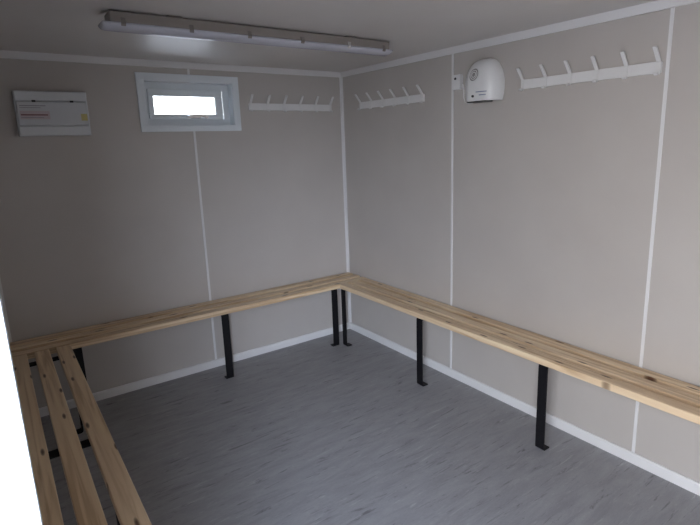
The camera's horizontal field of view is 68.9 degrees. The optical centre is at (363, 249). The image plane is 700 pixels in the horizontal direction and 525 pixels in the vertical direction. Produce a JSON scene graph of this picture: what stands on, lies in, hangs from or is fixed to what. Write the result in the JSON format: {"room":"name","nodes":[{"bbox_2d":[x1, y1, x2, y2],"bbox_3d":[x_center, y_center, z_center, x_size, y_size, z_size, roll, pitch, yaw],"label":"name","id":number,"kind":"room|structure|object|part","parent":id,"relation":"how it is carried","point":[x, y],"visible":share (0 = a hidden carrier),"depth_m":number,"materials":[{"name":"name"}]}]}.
{"room":"changing room","nodes":[
{"label":"changing room","id":0,"kind":"room"},
{"bbox_2d":[0,58,347,407],"bbox_3d":[-1.185,-0.182,3.542,2.500,2.120,0.100,-10,15,-35],"label":"wall","id":1,"kind":"structure","parent":0,"point":[105,225],"depth_m":3.38,"materials":[{"name":"white paint"}]},
{"bbox_2d":[0,279,11,342],"bbox_3d":[-2.068,-0.013,2.838,0.020,2.025,0.020,-10,15,-35],"label":"trim","id":2,"kind":"structure","parent":1,"relation":"attached to","point":[1,289],"depth_m":2.92,"materials":[{"name":"white plastic"}]},
{"bbox_2d":[12,90,91,136],"bbox_3d":[-1.760,-0.771,2.886,0.356,0.243,0.080,-10,15,-35],"label":"box","id":3,"kind":"object","parent":1,"relation":"attached to","point":[37,113],"visible":1,"depth_m":2.85,"materials":[{"name":"plastic"}]},
{"bbox_2d":[0,50,340,77],"bbox_3d":[-1.143,-1.197,3.309,2.400,0.040,0.012,-10,15,-35],"label":"trim","id":4,"kind":"structure","parent":1,"relation":"attached to","point":[5,54],"depth_m":3.18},
{"bbox_2d":[134,72,241,131],"bbox_3d":[-1.168,-0.974,3.401,0.665,0.359,0.124,-10,15,-35],"label":"window","id":5,"kind":"structure","parent":1,"relation":"in","point":[223,91],"depth_m":3.39,"materials":[{"name":"white plastic"}]},
{"bbox_3d":[-1.193,-0.974,3.417,0.490,0.189,0.050,-10,15,-35],"label":"sash","id":6,"kind":"part","parent":5,"relation":"part of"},
{"bbox_3d":[-1.191,-0.979,3.436,0.570,0.271,0.040,-10,15,-35],"label":"frame","id":7,"kind":"part","parent":5,"relation":"part of","materials":[{"name":"white plastic"}]},
{"bbox_3d":[-1.123,-0.898,3.427,0.141,0.028,0.044,-10,15,-35],"label":"handle","id":8,"kind":"part","parent":5,"relation":"part of","materials":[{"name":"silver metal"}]},
{"bbox_2d":[39,322,349,416],"bbox_3d":[-1.081,0.829,3.740,2.400,0.055,0.014,-10,15,-35],"label":"baseboard","id":9,"kind":"structure","parent":1,"relation":"attached to","point":[147,382],"depth_m":3.64,"materials":[{"name":"white plastic"}]},
{"bbox_2d":[193,131,216,359],"bbox_3d":[-1.109,0.005,3.569,0.015,1.629,0.004,-10,15,-35],"label":"trim","id":10,"kind":"structure","parent":1,"relation":"attached to","point":[194,133],"depth_m":3.54,"materials":[{"name":"white plastic"}]},
{"bbox_2d":[248,94,333,111],"bbox_3d":[-0.521,-1.080,3.765,0.690,0.114,0.060,-10,15,-35],"label":"hook rail","id":11,"kind":"object","parent":1,"relation":"attached to","point":[284,107],"visible":1,"depth_m":3.76,"materials":[{"name":"white plastic"}]},
{"bbox_3d":[-0.534,-1.060,3.789,0.690,0.048,0.014,-10,15,-35],"label":"rail","id":12,"kind":"part","parent":11,"relation":"part of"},
{"bbox_2d":[339,77,351,322],"bbox_3d":[-0.151,-0.362,4.204,0.020,2.025,0.020,-10,15,-35],"label":"trim","id":13,"kind":"structure","parent":1,"relation":"attached to","point":[341,78],"depth_m":4.17,"materials":[{"name":"white plastic"}]},
{"bbox_2d":[0,0,656,71],"bbox_3d":[0.272,-0.896,1.401,2.600,0.080,5.000,-10,15,-35],"label":"ceiling","id":14,"kind":"structure","parent":0,"point":[70,27],"depth_m":2.33,"materials":[{"name":"paint"}]},
{"bbox_2d":[98,10,392,55],"bbox_3d":[-0.453,-1.014,2.426,1.460,0.073,0.107,-10,15,-35],"label":"ceiling light","id":15,"kind":"object","parent":14,"relation":"attached to","point":[115,21],"visible":1,"depth_m":2.29,"materials":[{"name":"grey plastic"}]},
{"bbox_2d":[41,329,699,524],"bbox_3d":[0.337,1.245,1.857,2.600,0.060,5.000,-10,15,-35],"label":"floor","id":16,"kind":"structure","parent":0,"point":[311,432],"depth_m":2.62,"materials":[{"name":"laminate"}]},
{"bbox_2d":[12,345,151,524],"bbox_3d":[-1.033,0.994,1.875,0.282,0.505,2.526,-10,15,-35],"label":"bench","id":17,"kind":"object","parent":16,"relation":"on","point":[128,506],"visible":0.91,"depth_m":1.90,"materials":[{"name":"brown wood"}]},
{"bbox_3d":[-1.738,0.833,2.816,0.274,0.470,0.050,-10,15,-35],"label":"leg","id":18,"kind":"part","parent":17,"relation":"part of","materials":[{"name":"black metal"}]},
{"bbox_3d":[-1.126,0.989,1.996,0.274,0.470,0.050,-10,15,-35],"label":"leg","id":19,"kind":"part","parent":17,"relation":"part of","materials":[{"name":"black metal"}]},
{"bbox_2d":[10,272,365,380],"bbox_3d":[-1.010,0.628,3.590,2.396,0.505,0.270,-10,15,-35],"label":"bench","id":20,"kind":"object","parent":16,"relation":"on","point":[78,338],"visible":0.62,"depth_m":3.40,"materials":[{"name":"brown wood"}]},
{"bbox_3d":[-1.725,0.775,3.089,0.050,0.470,0.262,-10,15,-35],"label":"leg","id":21,"kind":"part","parent":20,"relation":"part of","materials":[{"name":"black metal"}]},
{"bbox_3d":[-1.011,0.645,3.598,0.050,0.470,0.262,-10,15,-35],"label":"leg","id":22,"kind":"part","parent":20,"relation":"part of","materials":[{"name":"black metal"}]},
{"bbox_3d":[-0.300,0.515,4.105,0.050,0.470,0.262,-10,15,-35],"label":"leg","id":23,"kind":"part","parent":20,"relation":"part of","materials":[{"name":"black metal"}]},
{"bbox_2d":[340,278,699,450],"bbox_3d":[0.896,0.740,2.795,0.270,0.505,3.276,-10,15,-35],"label":"bench","id":24,"kind":"object","parent":16,"relation":"on","point":[681,399],"visible":1,"depth_m":2.61,"materials":[{"name":"brown wood"}]},
{"bbox_3d":[-0.053,0.514,4.077,0.262,0.470,0.050,-10,15,-35],"label":"leg","id":25,"kind":"part","parent":24,"relation":"part of","materials":[{"name":"black metal"}]},
{"bbox_3d":[0.464,0.645,3.384,0.262,0.470,0.050,-10,15,-35],"label":"leg","id":26,"kind":"part","parent":24,"relation":"part of","materials":[{"name":"black metal"}]},
{"bbox_3d":[1.004,0.783,2.662,0.262,0.470,0.050,-10,15,-35],"label":"leg","id":27,"kind":"part","parent":24,"relation":"part of","materials":[{"name":"black metal"}]},
{"bbox_2d":[343,2,699,481],"bbox_3d":[1.312,-0.004,2.348,0.100,2.120,5.000,-10,15,-35],"label":"wall","id":28,"kind":"structure","parent":0,"point":[554,186],"depth_m":2.67,"materials":[{"name":"white paint"}]},
{"bbox_2d":[355,85,424,109],"bbox_3d":[0.161,-1.057,3.554,0.060,0.114,0.705,-10,15,-35],"label":"hook rail","id":29,"kind":"object","parent":28,"relation":"attached to","point":[420,98],"visible":1,"depth_m":3.51,"materials":[{"name":"white plastic"}]},
{"bbox_3d":[0.180,-1.037,3.573,0.014,0.048,0.705,-10,15,-35],"label":"rail","id":30,"kind":"part","parent":29,"relation":"part of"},
{"bbox_2d":[450,54,453,368],"bbox_3d":[0.562,-0.183,3.263,0.004,2.025,0.015,-10,15,-35],"label":"trim","id":31,"kind":"structure","parent":28,"relation":"attached to","point":[452,91],"depth_m":3.23,"materials":[{"name":"white plastic"}]},
{"bbox_2d":[452,74,462,89],"bbox_3d":[0.557,-0.999,3.036,0.034,0.086,0.062,-10,15,-35],"label":"switch box","id":32,"kind":"object","parent":28,"relation":"attached to","point":[457,80],"visible":1,"depth_m":3.02,"materials":[{"name":"white plastic"}]},
{"bbox_2d":[465,58,504,102],"bbox_3d":[0.655,-0.945,2.837,0.120,0.235,0.240,-10,15,-35],"label":"dryer","id":33,"kind":"object","parent":28,"relation":"attached to","point":[485,79],"visible":1,"depth_m":2.78,"materials":[{"name":"white plastic"}]},
{"bbox_2d":[469,68,478,81],"bbox_3d":[0.609,-0.967,2.813,0.024,0.073,0.073,-10,15,-35],"label":"grille","id":34,"kind":"object","parent":33,"relation":"attached to","point":[473,72],"depth_m":2.81,"materials":[{"name":"white plastic"}]},
{"bbox_2d":[467,100,492,102],"bbox_3d":[0.650,-0.834,2.864,0.070,0.008,0.125,-10,15,-35],"label":"outlet","id":35,"kind":"object","parent":33,"relation":"attached to","point":[468,101],"depth_m":2.83,"materials":[{"name":"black plastic"}]},
{"bbox_2d":[341,0,699,76],"bbox_3d":[1.236,-1.012,2.099,0.012,0.040,4.800,-10,15,-35],"label":"trim","id":36,"kind":"structure","parent":28,"relation":"attached to","point":[658,5],"depth_m":2.56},
{"bbox_2d":[350,322,699,495],"bbox_3d":[1.297,1.014,2.530,0.014,0.055,4.800,-10,15,-35],"label":"baseboard","id":37,"kind":"structure","parent":28,"relation":"attached to","point":[685,482],"depth_m":2.81,"materials":[{"name":"white plastic"}]},
{"bbox_2d":[516,46,662,90],"bbox_3d":[1.023,-0.841,2.400,0.060,0.114,0.705,-10,15,-35],"label":"hook rail","id":38,"kind":"object","parent":28,"relation":"attached to","point":[655,68],"visible":1,"depth_m":2.35,"materials":[{"name":"white plastic"}]},
{"bbox_3d":[1.042,-0.822,2.418,0.014,0.048,0.705,-10,15,-35],"label":"rail","id":39,"kind":"part","parent":38,"relation":"part of","materials":[{"name":"white plastic"}]},
{"bbox_2d":[631,7,674,452],"bbox_3d":[1.290,0.002,2.289,0.004,2.025,0.015,-10,15,-35],"label":"trim","id":40,"kind":"structure","parent":28,"relation":"attached to","point":[672,11],"depth_m":2.24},
{"bbox_3d":[-0.702,0.363,0.912,0.100,2.120,4.800,-10,15,-35],"label":"wall","id":41,"kind":"structure","parent":0,"visible":0},
{"bbox_2d":[0,295,42,524],"bbox_3d":[-0.117,0.540,0.152,0.158,2.055,1.060,-10,15,-35],"label":"door","id":42,"kind":"structure","parent":41,"relation":"in","point":[19,502],"depth_m":0.51,"materials":[{"name":"white metal"}]}
]}

